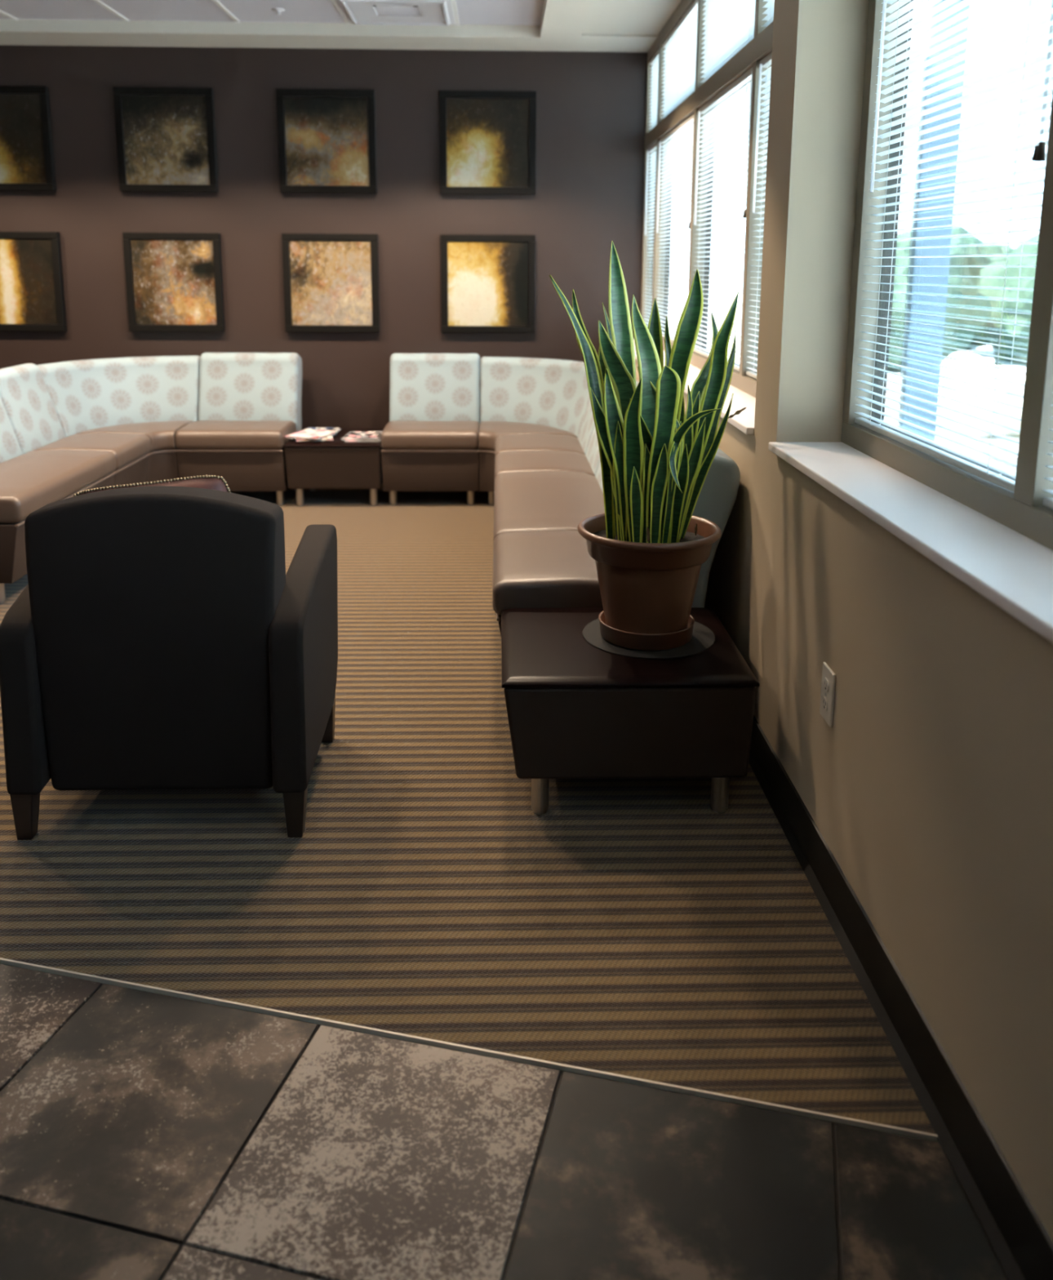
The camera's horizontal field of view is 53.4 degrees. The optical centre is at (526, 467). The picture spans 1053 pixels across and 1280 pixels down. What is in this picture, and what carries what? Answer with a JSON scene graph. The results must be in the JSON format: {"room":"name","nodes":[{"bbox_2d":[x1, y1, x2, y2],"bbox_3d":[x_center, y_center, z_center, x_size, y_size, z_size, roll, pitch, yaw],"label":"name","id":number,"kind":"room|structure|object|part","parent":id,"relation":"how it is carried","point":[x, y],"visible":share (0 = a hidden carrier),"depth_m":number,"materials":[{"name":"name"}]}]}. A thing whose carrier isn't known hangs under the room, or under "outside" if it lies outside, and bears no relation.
{"room":"waiting room","nodes":[
{"label":"waiting room","id":0,"kind":"room"},
{"bbox_2d":[0,0,544,25],"bbox_3d":[-1.935,-1.849,1.986,4.235,0.180,7.900,0,11,-2],"label":"ceiling","id":1,"kind":"structure","parent":0,"point":[506,12],"depth_m":5.63,"materials":[{"name":"paint"}]},
{"bbox_2d":[0,0,459,25],"bbox_3d":[-1.936,-1.759,2.004,4.235,0.008,7.900,0,11,-2],"label":"grid","id":2,"kind":"object","parent":1,"relation":"attached to","point":[217,2],"visible":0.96,"depth_m":5.66,"materials":[{"name":"metal"}]},
{"bbox_2d":[271,8,284,14],"bbox_3d":[-1.329,-2.439,5.607,0.070,0.024,0.070,0,11,-2],"label":"sprinkler","id":3,"kind":"object","parent":1,"relation":"attached to","point":[277,11],"visible":1,"depth_m":5.60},
{"bbox_2d":[335,0,455,26],"bbox_3d":[-0.689,-2.432,5.590,0.596,0.022,0.596,0,11,-2],"label":"ceiling vent","id":4,"kind":"object","parent":1,"relation":"in","point":[433,12],"visible":1,"depth_m":5.61,"materials":[{"name":"metal"}]},
{"bbox_2d":[0,44,647,429],"bbox_3d":[-2.025,-1.268,6.558,5.700,3.050,0.100,0,11,-2],"label":"wall","id":5,"kind":"structure","parent":0,"point":[571,214],"depth_m":6.46,"materials":[{"name":"brown paint"}]},
{"bbox_2d":[0,85,56,191],"bbox_3d":[-3.164,-1.981,6.316,0.588,0.605,0.044,0,11,-2],"label":"framed canvas","id":6,"kind":"object","parent":5,"relation":"attached to","point":[27,162],"visible":1,"depth_m":6.31,"materials":[{"name":"fabric"}]},
{"bbox_2d":[0,231,66,331],"bbox_3d":[-3.168,-1.148,6.476,0.588,0.605,0.044,0,11,-2],"label":"framed canvas","id":7,"kind":"object","parent":5,"relation":"attached to","point":[32,290],"visible":1,"depth_m":6.47,"materials":[{"name":"fabric"}]},
{"bbox_2d":[112,87,218,192],"bbox_3d":[-2.181,-1.980,6.342,0.588,0.605,0.044,0,11,-2],"label":"framed canvas","id":8,"kind":"object","parent":5,"relation":"attached to","point":[166,137],"visible":1,"depth_m":6.33,"materials":[{"name":"fabric"}]},
{"bbox_2d":[122,232,225,332],"bbox_3d":[-2.186,-1.148,6.503,0.588,0.605,0.044,0,11,-2],"label":"framed canvas","id":9,"kind":"object","parent":5,"relation":"attached to","point":[174,281],"visible":1,"depth_m":6.49,"materials":[{"name":"fabric"}]},
{"bbox_2d":[275,88,377,193],"bbox_3d":[-1.211,-1.980,6.368,0.588,0.605,0.044,0,11,-2],"label":"framed canvas","id":10,"kind":"object","parent":5,"relation":"attached to","point":[326,137],"visible":1,"depth_m":6.36,"materials":[{"name":"fabric"}]},
{"bbox_2d":[281,233,380,332],"bbox_3d":[-1.216,-1.147,6.528,0.588,0.605,0.044,0,11,-2],"label":"framed canvas","id":11,"kind":"object","parent":5,"relation":"attached to","point":[331,281],"visible":1,"depth_m":6.51,"materials":[{"name":"paint"}]},
{"bbox_2d":[439,90,536,195],"bbox_3d":[-0.236,-1.979,6.394,0.588,0.605,0.044,0,11,-2],"label":"framed canvas","id":12,"kind":"object","parent":5,"relation":"attached to","point":[487,139],"visible":1,"depth_m":6.38,"materials":[{"name":"paint"}]},
{"bbox_2d":[440,234,535,333],"bbox_3d":[-0.240,-1.147,6.554,0.588,0.605,0.044,0,11,-2],"label":"framed canvas","id":13,"kind":"object","parent":5,"relation":"attached to","point":[488,281],"visible":1,"depth_m":6.54,"materials":[{"name":"paint"}]},
{"bbox_2d":[0,0,681,52],"bbox_3d":[-1.897,-1.777,1.787,5.700,0.246,9.280,0,11,-2],"label":"ceiling","id":14,"kind":"structure","parent":0,"point":[566,25],"depth_m":5.92,"materials":[{"name":"paint"}]},
{"bbox_2d":[0,964,1007,1279],"bbox_3d":[-1.840,1.014,2.377,5.650,0.150,9.180,0,11,-2],"label":"floor","id":15,"kind":"structure","parent":0,"point":[144,1135],"depth_m":1.63,"materials":[{"name":"tile"}]},
{"bbox_2d":[0,487,935,1133],"bbox_3d":[-2.049,0.588,4.192,5.329,0.010,5.245,0,11,-2],"label":"floor","id":16,"kind":"structure","parent":15,"relation":"on","point":[635,927],"depth_m":2.35,"materials":[{"name":"carpet"}]},
{"bbox_2d":[0,396,116,604],"bbox_3d":[-2.412,0.049,4.723,0.732,0.844,1.097,0,11,-2],"label":"sofa","id":17,"kind":"object","parent":16,"relation":"on","point":[29,482],"visible":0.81,"depth_m":4.64,"materials":[{"name":"brown leather"}]},
{"bbox_3d":[-2.171,0.510,4.309,0.045,0.098,0.045,0,11,-2],"label":"leg","id":18,"kind":"part","parent":17,"relation":"part of","materials":[{"name":"silver metal"}]},
{"bbox_3d":[-2.647,-0.173,4.954,0.274,0.498,0.547,0,11,-2],"label":"backrest","id":19,"kind":"part","parent":17,"relation":"part of","materials":[{"name":"fabric"}]},
{"bbox_2d":[0,449,116,523],"bbox_3d":[-2.279,0.068,4.730,0.466,0.118,1.097,0,11,-2],"label":"seat cushion","id":20,"kind":"object","parent":17,"relation":"on","point":[29,482],"depth_m":4.73,"materials":[{"name":"brown leather"}]},
{"bbox_2d":[0,363,151,485],"bbox_3d":[-2.433,-0.105,5.523,0.732,0.844,0.527,0,11,-2],"label":"sofa","id":21,"kind":"object","parent":16,"relation":"on","point":[24,395],"visible":0.47,"depth_m":5.47,"materials":[{"name":"white fabric"}]},
{"bbox_3d":[-2.661,-0.275,5.484,0.274,0.498,0.527,0,11,-2],"label":"backrest","id":22,"kind":"part","parent":21,"relation":"part of","materials":[{"name":"fabric"}]},
{"bbox_2d":[26,432,151,470],"bbox_3d":[-2.300,-0.086,5.530,0.466,0.118,0.527,0,11,-2],"label":"seat cushion","id":23,"kind":"object","parent":21,"relation":"on","point":[130,450],"depth_m":5.49,"materials":[{"name":"brown leather"}]},
{"bbox_2d":[36,355,200,483],"bbox_3d":[-2.404,-0.223,6.192,0.825,0.824,0.825,0,11,-2],"label":"sofa","id":24,"kind":"object","parent":16,"relation":"on","point":[156,397],"visible":0.52,"depth_m":6.14,"materials":[{"name":"white fabric"}]},
{"bbox_3d":[-2.424,-0.397,6.178,0.427,0.477,1.148,10,15,42],"label":"backrest","id":25,"kind":"part","parent":24,"relation":"part of","materials":[{"name":"fabric"}]},
{"bbox_2d":[75,420,193,453],"bbox_3d":[-2.268,-0.190,6.066,0.559,0.118,0.559,0,11,-2],"label":"seat cushion","id":26,"kind":"object","parent":24,"relation":"on","point":[161,433],"depth_m":5.92,"materials":[{"name":"brown leather"}]},
{"bbox_2d":[0,485,337,839],"bbox_3d":[-0.899,0.435,2.766,0.720,0.843,0.607,0,11,-2],"label":"armchair","id":27,"kind":"object","parent":16,"relation":"on","point":[157,637],"visible":1,"depth_m":2.50,"materials":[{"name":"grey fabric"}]},
{"bbox_3d":[-1.219,0.841,2.557,0.054,0.121,0.056,0,11,-2],"label":"leg","id":28,"kind":"part","parent":27,"relation":"part of","materials":[{"name":"brown wood"}]},
{"bbox_3d":[-1.218,0.473,2.762,0.083,0.536,0.602,0,11,-2],"label":"arm","id":29,"kind":"part","parent":27,"relation":"part of","materials":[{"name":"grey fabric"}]},
{"bbox_2d":[73,475,230,496],"bbox_3d":[-0.954,0.198,2.753,0.436,0.377,0.156,0,11,-3],"label":"throw pillow","id":30,"kind":"object","parent":27,"relation":"on","point":[210,482],"visible":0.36,"depth_m":2.68,"materials":[{"name":"brown fabric"}]},
{"bbox_3d":[-0.895,0.416,2.593,0.591,0.742,0.218,0,11,-2],"label":"backrest","id":31,"kind":"part","parent":27,"relation":"part of","materials":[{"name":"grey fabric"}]},
{"bbox_3d":[-0.566,0.841,2.575,0.054,0.121,0.056,0,11,-2],"label":"leg","id":32,"kind":"part","parent":27,"relation":"part of","materials":[{"name":"brown wood"}]},
{"bbox_3d":[-0.581,0.473,2.779,0.083,0.536,0.602,0,11,-2],"label":"arm","id":33,"kind":"part","parent":27,"relation":"part of","materials":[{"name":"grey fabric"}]},
{"bbox_3d":[-0.585,0.709,3.060,0.054,0.196,0.054,0,11,-2],"label":"leg","id":34,"kind":"part","parent":27,"relation":"part of","materials":[{"name":"brown wood"}]},
{"bbox_2d":[175,352,302,505],"bbox_3d":[-1.692,-0.241,6.255,0.599,0.844,0.732,0,11,-2],"label":"sofa","id":35,"kind":"object","parent":16,"relation":"on","point":[249,402],"visible":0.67,"depth_m":6.25,"materials":[{"name":"white fabric"}]},
{"bbox_2d":[175,420,296,449],"bbox_3d":[-1.688,-0.198,6.128,0.599,0.118,0.466,0,11,-2],"label":"seat cushion","id":36,"kind":"object","parent":35,"relation":"on","point":[198,434],"depth_m":5.91,"materials":[{"name":"brown leather"}]},
{"bbox_3d":[-1.696,-0.455,6.447,0.599,0.498,0.274,0,11,-2],"label":"backrest","id":37,"kind":"part","parent":35,"relation":"part of","materials":[{"name":"fabric"}]},
{"bbox_3d":[-1.437,0.168,6.106,0.045,0.098,0.045,0,11,-2],"label":"leg","id":38,"kind":"part","parent":35,"relation":"part of","materials":[{"name":"silver metal"}]},
{"bbox_2d":[282,428,383,506],"bbox_3d":[-1.112,-0.003,6.253,0.554,0.382,0.588,0,11,-2],"label":"side table","id":39,"kind":"object","parent":16,"relation":"on","point":[335,464],"visible":0.8,"depth_m":5.98,"materials":[{"name":"brown wood"}]},
{"bbox_3d":[-1.316,0.167,6.082,0.045,0.110,0.045,0,11,-2],"label":"leg","id":40,"kind":"part","parent":39,"relation":"part of","materials":[{"name":"silver metal"}]},
{"bbox_2d":[344,436,381,442],"bbox_3d":[-0.949,-0.174,6.115,0.206,0.008,0.270,-1,11,-5],"label":"magazine","id":41,"kind":"object","parent":39,"relation":"on","point":[380,438],"visible":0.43,"depth_m":5.99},
{"bbox_2d":[341,431,382,440],"bbox_3d":[-0.954,-0.185,6.123,0.206,0.009,0.270,1,11,1],"label":"magazine","id":42,"kind":"object","parent":41,"relation":"on","point":[352,435],"visible":0.89,"depth_m":6.10,"materials":[{"name":"paper"}]},
{"bbox_3d":[-0.890,0.168,6.093,0.045,0.110,0.045,0,11,-2],"label":"leg","id":43,"kind":"part","parent":39,"relation":"part of","materials":[{"name":"silver metal"}]},
{"bbox_2d":[381,353,480,505],"bbox_3d":[-0.557,-0.241,6.285,0.552,0.844,0.732,0,11,-2],"label":"sofa","id":44,"kind":"object","parent":16,"relation":"on","point":[430,438],"visible":0.98,"depth_m":6.12,"materials":[{"name":"white fabric"}]},
{"bbox_3d":[-0.781,0.169,6.124,0.045,0.098,0.045,0,11,-2],"label":"leg","id":45,"kind":"part","parent":44,"relation":"part of","materials":[{"name":"silver metal"}]},
{"bbox_2d":[381,421,479,449],"bbox_3d":[-0.554,-0.197,6.158,0.552,0.118,0.466,0,11,-2],"label":"seat cushion","id":46,"kind":"object","parent":44,"relation":"on","point":[396,435],"depth_m":5.94,"materials":[{"name":"brown leather"}]},
{"bbox_3d":[-0.562,-0.454,6.478,0.552,0.498,0.274,0,11,-2],"label":"backrest","id":47,"kind":"part","parent":44,"relation":"part of","materials":[{"name":"fabric"}]},
{"bbox_3d":[-0.326,0.169,6.136,0.045,0.098,0.045,0,11,-2],"label":"leg","id":48,"kind":"part","parent":44,"relation":"part of","materials":[{"name":"silver metal"}]},
{"bbox_2d":[479,356,590,505],"bbox_3d":[0.134,-0.222,6.260,0.825,0.824,0.825,0,11,-2],"label":"sofa","id":49,"kind":"object","parent":16,"relation":"on","point":[519,395],"visible":0.49,"depth_m":6.26,"materials":[{"name":"white fabric"}]},
{"bbox_3d":[-0.202,0.169,6.138,0.045,0.098,0.045,0,11,-2],"label":"leg","id":50,"kind":"part","parent":49,"relation":"part of","materials":[{"name":"silver metal"}]},
{"bbox_2d":[479,421,577,451],"bbox_3d":[0.004,-0.188,6.127,0.559,0.118,0.559,0,11,-2],"label":"seat cushion","id":51,"kind":"object","parent":49,"relation":"on","point":[489,431],"depth_m":5.99,"materials":[{"name":"brown leather"}]},
{"bbox_3d":[0.154,-0.396,6.247,1.148,0.477,0.427,10,15,42],"label":"backrest","id":52,"kind":"part","parent":49,"relation":"part of","materials":[{"name":"fabric"}]},
{"bbox_2d":[493,461,604,539],"bbox_3d":[0.234,0.154,4.258,0.732,0.844,1.087,0,11,-2],"label":"sofa","id":53,"kind":"object","parent":16,"relation":"on","point":[533,500],"visible":0.13,"depth_m":4.18,"materials":[{"name":"brown leather"}]},
{"bbox_3d":[0.457,-0.068,4.499,0.274,0.498,0.542,0,11,-2],"label":"backrest","id":54,"kind":"part","parent":53,"relation":"part of","materials":[{"name":"fabric"}]},
{"bbox_2d":[494,379,636,458],"bbox_3d":[0.199,-0.103,5.591,0.732,0.844,0.532,0,11,-2],"label":"sofa","id":55,"kind":"object","parent":16,"relation":"on","point":[529,442],"visible":0.1,"depth_m":5.54,"materials":[{"name":"brown leather"}]},
{"bbox_2d":[494,433,585,458],"bbox_3d":[0.066,-0.085,5.591,0.466,0.118,0.532,0,11,-2],"label":"seat cushion","id":56,"kind":"object","parent":55,"relation":"on","point":[529,442],"depth_m":5.54,"materials":[{"name":"brown leather"}]},
{"bbox_3d":[0.429,-0.273,5.564,0.274,0.498,0.532,0,11,-2],"label":"backrest","id":57,"kind":"part","parent":55,"relation":"part of","materials":[{"name":"fabric"}]},
{"bbox_2d":[494,380,639,478],"bbox_3d":[0.213,-0.001,5.061,0.732,0.844,0.542,0,11,-2],"label":"sofa","id":58,"kind":"object","parent":16,"relation":"on","point":[544,460],"visible":0.13,"depth_m":5.01,"materials":[{"name":"brown leather"}]},
{"bbox_2d":[494,449,595,478],"bbox_3d":[0.080,0.017,5.061,0.466,0.118,0.542,0,11,-2],"label":"seat cushion","id":59,"kind":"object","parent":58,"relation":"on","point":[544,460],"depth_m":5.01,"materials":[{"name":"brown leather"}]},
{"bbox_3d":[0.443,-0.171,5.034,0.274,0.498,0.542,0,11,-2],"label":"backrest","id":60,"kind":"part","parent":58,"relation":"part of","materials":[{"name":"fabric"}]},
{"bbox_2d":[492,448,740,635],"bbox_3d":[0.257,0.315,3.422,0.732,0.844,0.612,0,11,-2],"label":"sofa","id":61,"kind":"object","parent":16,"relation":"on","point":[542,569],"visible":0.3,"depth_m":3.13,"materials":[{"name":"brown leather"}]},
{"bbox_2d":[492,530,603,615],"bbox_3d":[0.123,0.333,3.422,0.466,0.118,0.612,0,11,-2],"label":"seat cushion","id":62,"kind":"object","parent":61,"relation":"on","point":[542,569],"depth_m":3.20,"materials":[{"name":"brown leather"}]},
{"bbox_3d":[0.486,0.145,3.395,0.274,0.498,0.612,0,11,-2],"label":"backrest","id":63,"kind":"part","parent":61,"relation":"part of","materials":[{"name":"fabric"}]},
{"bbox_2d":[501,607,759,814],"bbox_3d":[0.249,0.653,2.883,0.636,0.382,0.568,0,11,-2],"label":"side table","id":64,"kind":"object","parent":16,"relation":"on","point":[576,708],"visible":0.98,"depth_m":2.61,"materials":[{"name":"black wood"}]},
{"bbox_3d":[0.035,0.829,2.682,0.045,0.110,0.045,0,11,-2],"label":"leg","id":65,"kind":"part","parent":64,"relation":"part of","materials":[{"name":"silver metal"}]},
{"bbox_2d":[582,618,715,658],"bbox_3d":[0.335,0.459,2.875,0.362,0.003,0.362,0,11,-2],"label":"mat","id":66,"kind":"object","parent":64,"relation":"on","point":[703,638],"visible":0.41,"depth_m":2.79,"materials":[{"name":"plastic"}]},
{"bbox_2d":[549,240,746,650],"bbox_3d":[0.335,-0.059,2.764,0.405,1.054,0.390,9,14,38],"label":"potted snake plant","id":67,"kind":"object","parent":66,"relation":"on","point":[648,548],"visible":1,"depth_m":2.71,"materials":[{"name":"green plant"}]},
{"bbox_3d":[0.327,0.303,2.833,0.381,0.297,0.381,0,11,-2],"label":"pot","id":68,"kind":"part","parent":67,"relation":"part of","materials":[{"name":"ceramic"}]},
{"bbox_3d":[0.498,0.830,2.694,0.045,0.110,0.045,0,11,-2],"label":"leg","id":69,"kind":"part","parent":64,"relation":"part of","materials":[{"name":"silver metal"}]},
{"bbox_2d":[0,957,937,1142],"bbox_3d":[-1.999,0.944,2.336,5.529,0.010,0.004,3,11,14],"label":"trim","id":70,"kind":"structure","parent":15,"relation":"on","point":[731,1099],"depth_m":1.86,"materials":[{"name":"metal"}]},
{"bbox_2d":[635,0,1052,1240],"bbox_3d":[0.807,-0.337,2.188,0.270,2.904,9.180,0,11,-2],"label":"wall","id":71,"kind":"structure","parent":0,"point":[929,787],"depth_m":2.02,"materials":[{"name":"beige paint"}]},
{"bbox_2d":[633,338,755,435],"bbox_3d":[0.678,-0.456,4.830,0.197,0.022,3.738,0,11,-2],"label":"window sill","id":72,"kind":"structure","parent":71,"relation":"attached to","point":[744,421],"depth_m":3.49,"materials":[{"name":"laminate"}]},
{"bbox_2d":[640,0,773,397],"bbox_3d":[0.819,-1.320,4.668,0.094,1.738,3.738,0,11,-2],"label":"window","id":73,"kind":"structure","parent":71,"relation":"in","point":[761,46],"depth_m":4.70,"materials":[{"name":"glass"}]},
{"bbox_2d":[643,142,656,327],"bbox_3d":[0.751,-1.368,6.294,0.039,1.099,0.432,0,11,-2],"label":"mini blind","id":74,"kind":"object","parent":73,"relation":"attached to","point":[653,148],"visible":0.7,"depth_m":6.36,"materials":[{"name":"white"}]},
{"bbox_3d":[0.754,-1.388,6.428,0.027,1.064,0.001,0,11,-2],"label":"ladder cord","id":75,"kind":"part","parent":74,"relation":"part of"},
{"bbox_3d":[0.761,-1.336,6.162,0.027,1.064,0.001,0,11,-2],"label":"ladder cord","id":76,"kind":"part","parent":74,"relation":"part of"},
{"bbox_3d":[0.790,-1.367,6.295,0.004,1.105,0.444,0,11,-2],"label":"glass pane","id":77,"kind":"part","parent":73,"relation":"part of","materials":[{"name":"white"}]},
{"bbox_2d":[648,48,659,130],"bbox_3d":[0.762,-2.200,6.134,0.027,0.424,0.432,0,11,-2],"label":"mini blind","id":78,"kind":"object","parent":73,"relation":"attached to","point":[655,60],"visible":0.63,"depth_m":6.19,"materials":[{"name":"white"}]},
{"bbox_3d":[0.824,-2.140,4.510,0.085,0.068,3.738,0,11,-2],"label":"rail","id":79,"kind":"part","parent":73,"relation":"part of","materials":[{"name":"beige metal"}]},
{"bbox_2d":[656,113,693,342],"bbox_3d":[0.772,-1.211,5.477,0.040,1.099,1.108,0,11,-2],"label":"mini blind","id":80,"kind":"object","parent":73,"relation":"attached to","point":[690,119],"visible":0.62,"depth_m":5.47,"materials":[{"name":"white"}]},
{"bbox_3d":[0.768,-1.287,5.904,0.027,1.064,0.001,0,11,-2],"label":"ladder cord","id":81,"kind":"part","parent":80,"relation":"part of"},
{"bbox_3d":[0.776,-0.678,5.580,0.022,0.014,1.108,0,11,-2],"label":"rail","id":82,"kind":"part","parent":80,"relation":"part of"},
{"bbox_3d":[0.779,-1.205,5.478,0.027,1.064,0.001,0,11,-2],"label":"ladder cord","id":83,"kind":"part","parent":80,"relation":"part of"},
{"bbox_3d":[0.790,-1.123,5.052,0.027,1.064,0.001,0,11,-2],"label":"ladder cord","id":84,"kind":"part","parent":80,"relation":"part of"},
{"bbox_3d":[0.776,-1.395,4.904,0.002,0.485,0.010,0,11,-2],"label":"lift cord","id":85,"kind":"part","parent":80,"relation":"part of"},
{"bbox_3d":[0.812,-1.210,5.478,0.004,1.105,1.120,0,11,-2],"label":"glass pane","id":86,"kind":"part","parent":73,"relation":"part of","materials":[{"name":"white"}]},
{"bbox_2d":[661,0,697,120],"bbox_3d":[0.784,-2.043,5.317,0.027,0.424,1.108,0,11,-2],"label":"mini blind","id":87,"kind":"object","parent":73,"relation":"attached to","point":[680,55],"visible":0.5,"depth_m":5.30,"materials":[{"name":"white"}]},
{"bbox_3d":[0.795,-1.955,4.892,0.027,0.388,0.001,0,11,-2],"label":"ladder cord","id":88,"kind":"part","parent":87,"relation":"part of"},
{"bbox_3d":[0.814,-0.494,4.827,0.085,0.055,3.738,0,11,-2],"label":"rail","id":89,"kind":"part","parent":73,"relation":"part of","materials":[{"name":"beige metal"}]},
{"bbox_2d":[693,66,752,371],"bbox_3d":[0.802,-0.994,4.348,0.040,1.099,1.068,0,11,-2],"label":"mini blind","id":90,"kind":"object","parent":73,"relation":"attached to","point":[746,77],"visible":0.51,"depth_m":4.28,"materials":[{"name":"white"}]},
{"bbox_3d":[0.798,-1.066,4.756,0.027,1.064,0.001,0,11,-2],"label":"ladder cord","id":91,"kind":"part","parent":90,"relation":"part of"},
{"bbox_3d":[0.806,-0.461,4.451,0.022,0.014,1.068,0,11,-2],"label":"rail","id":92,"kind":"part","parent":90,"relation":"part of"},
{"bbox_3d":[0.820,-0.909,3.943,0.027,1.064,0.001,0,11,-2],"label":"ladder cord","id":93,"kind":"part","parent":90,"relation":"part of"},
{"bbox_3d":[0.805,-1.181,3.795,0.002,0.485,0.010,0,11,-2],"label":"lift cord","id":94,"kind":"part","parent":90,"relation":"part of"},
{"bbox_3d":[0.842,-0.993,4.349,0.004,1.105,1.080,0,11,-2],"label":"glass pane","id":95,"kind":"part","parent":73,"relation":"part of","materials":[{"name":"white"}]},
{"bbox_2d":[700,0,755,83],"bbox_3d":[0.814,-1.826,4.188,0.027,0.424,1.068,0,11,-2],"label":"mini blind","id":96,"kind":"object","parent":73,"relation":"attached to","point":[729,27],"visible":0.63,"depth_m":4.28,"materials":[{"name":"white"}]},
{"bbox_3d":[0.803,-1.898,4.596,0.027,0.388,0.001,0,11,-2],"label":"ladder cord","id":97,"kind":"part","parent":96,"relation":"part of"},
{"bbox_3d":[0.813,-1.624,4.227,0.022,0.014,1.068,0,11,-2],"label":"rail","id":98,"kind":"part","parent":96,"relation":"part of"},
{"bbox_2d":[746,51,772,378],"bbox_3d":[0.830,-0.800,3.345,0.039,1.099,0.852,0,11,-2],"label":"mini blind","id":99,"kind":"object","parent":73,"relation":"attached to","point":[766,62],"visible":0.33,"depth_m":3.66,"materials":[{"name":"white"}]},
{"bbox_3d":[0.833,-0.268,3.447,0.022,0.014,0.852,0,11,-2],"label":"rail","id":100,"kind":"part","parent":99,"relation":"part of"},
{"bbox_3d":[0.828,-0.852,3.647,0.027,1.064,0.001,0,11,-2],"label":"ladder cord","id":101,"kind":"part","parent":99,"relation":"part of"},
{"bbox_2d":[761,0,774,30],"bbox_3d":[0.841,-1.633,3.185,0.027,0.424,0.852,0,11,-2],"label":"mini blind","id":102,"kind":"object","parent":73,"relation":"attached to","point":[769,11],"visible":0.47,"depth_m":3.57,"materials":[{"name":"white"}]},
{"bbox_2d":[819,662,835,727],"bbox_3d":[0.664,0.501,2.312,0.009,0.124,0.077,0,11,-2],"label":"wall outlet","id":103,"kind":"object","parent":71,"relation":"attached to","point":[828,677],"visible":1,"depth_m":2.30,"materials":[{"name":"beige plastic"}]},
{"bbox_2d":[822,696,827,711],"bbox_3d":[0.660,0.523,2.316,0.003,0.026,0.033,0,11,-2],"label":"receptacle","id":104,"kind":"object","parent":103,"relation":"attached to","point":[824,699],"depth_m":2.31,"materials":[{"name":"beige plastic"}]},
{"bbox_2d":[823,677,829,692],"bbox_3d":[0.661,0.479,2.307,0.003,0.026,0.033,0,11,-2],"label":"receptacle","id":105,"kind":"object","parent":103,"relation":"attached to","point":[826,680],"depth_m":2.30,"materials":[{"name":"beige plastic"}]},
{"bbox_2d":[748,715,1052,1279],"bbox_3d":[0.655,0.891,2.369,0.022,0.123,9.080,0,11,-2],"label":"baseboard","id":106,"kind":"structure","parent":71,"relation":"attached to","point":[1020,1241],"depth_m":1.79,"materials":[{"name":"rubber"}]},
{"bbox_2d":[768,441,1052,643],"bbox_3d":[0.776,0.257,1.128,0.197,0.022,3.316,0,11,-2],"label":"window sill","id":107,"kind":"structure","parent":71,"relation":"attached to","point":[1012,571],"depth_m":1.85,"materials":[{"name":"laminate"}]},
{"bbox_2d":[840,0,1052,550],"bbox_3d":[0.918,-0.607,0.965,0.094,1.738,3.316,0,11,-2],"label":"window","id":108,"kind":"structure","parent":71,"relation":"in","point":[1023,511],"depth_m":2.16,"materials":[{"name":"glass"}]},
{"bbox_3d":[0.913,0.219,1.124,0.085,0.055,3.316,0,11,-2],"label":"rail","id":109,"kind":"part","parent":108,"relation":"part of","materials":[{"name":"beige metal"}]},
{"bbox_2d":[854,0,1052,492],"bbox_3d":[0.861,-0.572,2.160,0.040,1.099,0.868,0,11,-2],"label":"mini blind","id":110,"kind":"object","parent":108,"relation":"attached to","point":[1039,154],"visible":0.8,"depth_m":2.12,"materials":[{"name":"white"}]},
{"bbox_3d":[0.859,-0.625,2.470,0.027,1.064,0.001,0,11,-2],"label":"ladder cord","id":111,"kind":"part","parent":110,"relation":"part of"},
{"bbox_3d":[0.864,-0.039,2.263,0.022,0.014,0.868,0,11,-2],"label":"rail","id":112,"kind":"part","parent":110,"relation":"part of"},
{"bbox_3d":[0.876,-0.507,1.853,0.027,1.064,0.001,0,11,-2],"label":"ladder cord","id":113,"kind":"part","parent":110,"relation":"part of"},
{"bbox_3d":[0.861,-0.779,1.705,0.002,0.485,0.010,0,11,-2],"label":"lift cord","id":114,"kind":"part","parent":110,"relation":"part of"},
{"bbox_2d":[1042,404,1052,509],"bbox_3d":[0.888,-0.372,1.120,0.040,1.099,1.095,0,11,-2],"label":"mini blind","id":115,"kind":"object","parent":108,"relation":"attached to","point":[1047,502],"visible":1,"depth_m":1.74,"materials":[{"name":"white"}]},
{"bbox_3d":[0.892,0.161,1.223,0.022,0.014,1.095,0,11,-2],"label":"rail","id":116,"kind":"part","parent":115,"relation":"part of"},
{"bbox_3d":[-1.250,-0.182,6.146,0.206,0.007,0.270,2,11,6],"label":"magazine","id":117,"kind":"object","parent":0,"visible":0},
{"bbox_2d":[295,435,333,441],"bbox_3d":[-1.238,-0.180,6.096,0.206,0.008,0.270,-2,11,-13],"label":"magazine","id":118,"kind":"object","parent":117,"relation":"on","point":[326,437],"visible":0.41,"depth_m":5.98,"materials":[{"name":"paper"}]},
{"bbox_2d":[306,427,342,435],"bbox_3d":[-1.227,-0.212,6.222,0.206,0.007,0.270,1,11,2],"label":"magazine","id":119,"kind":"object","parent":118,"relation":"on","point":[337,429],"visible":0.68,"depth_m":6.30,"materials":[{"name":"paper"}]},
{"bbox_2d":[284,429,337,439],"bbox_3d":[-1.248,-0.193,6.083,0.206,0.008,0.270,3,11,14],"label":"magazine","id":120,"kind":"object","parent":119,"relation":"on","point":[306,433],"visible":1,"depth_m":6.06,"materials":[{"name":"paper"}]}
]}

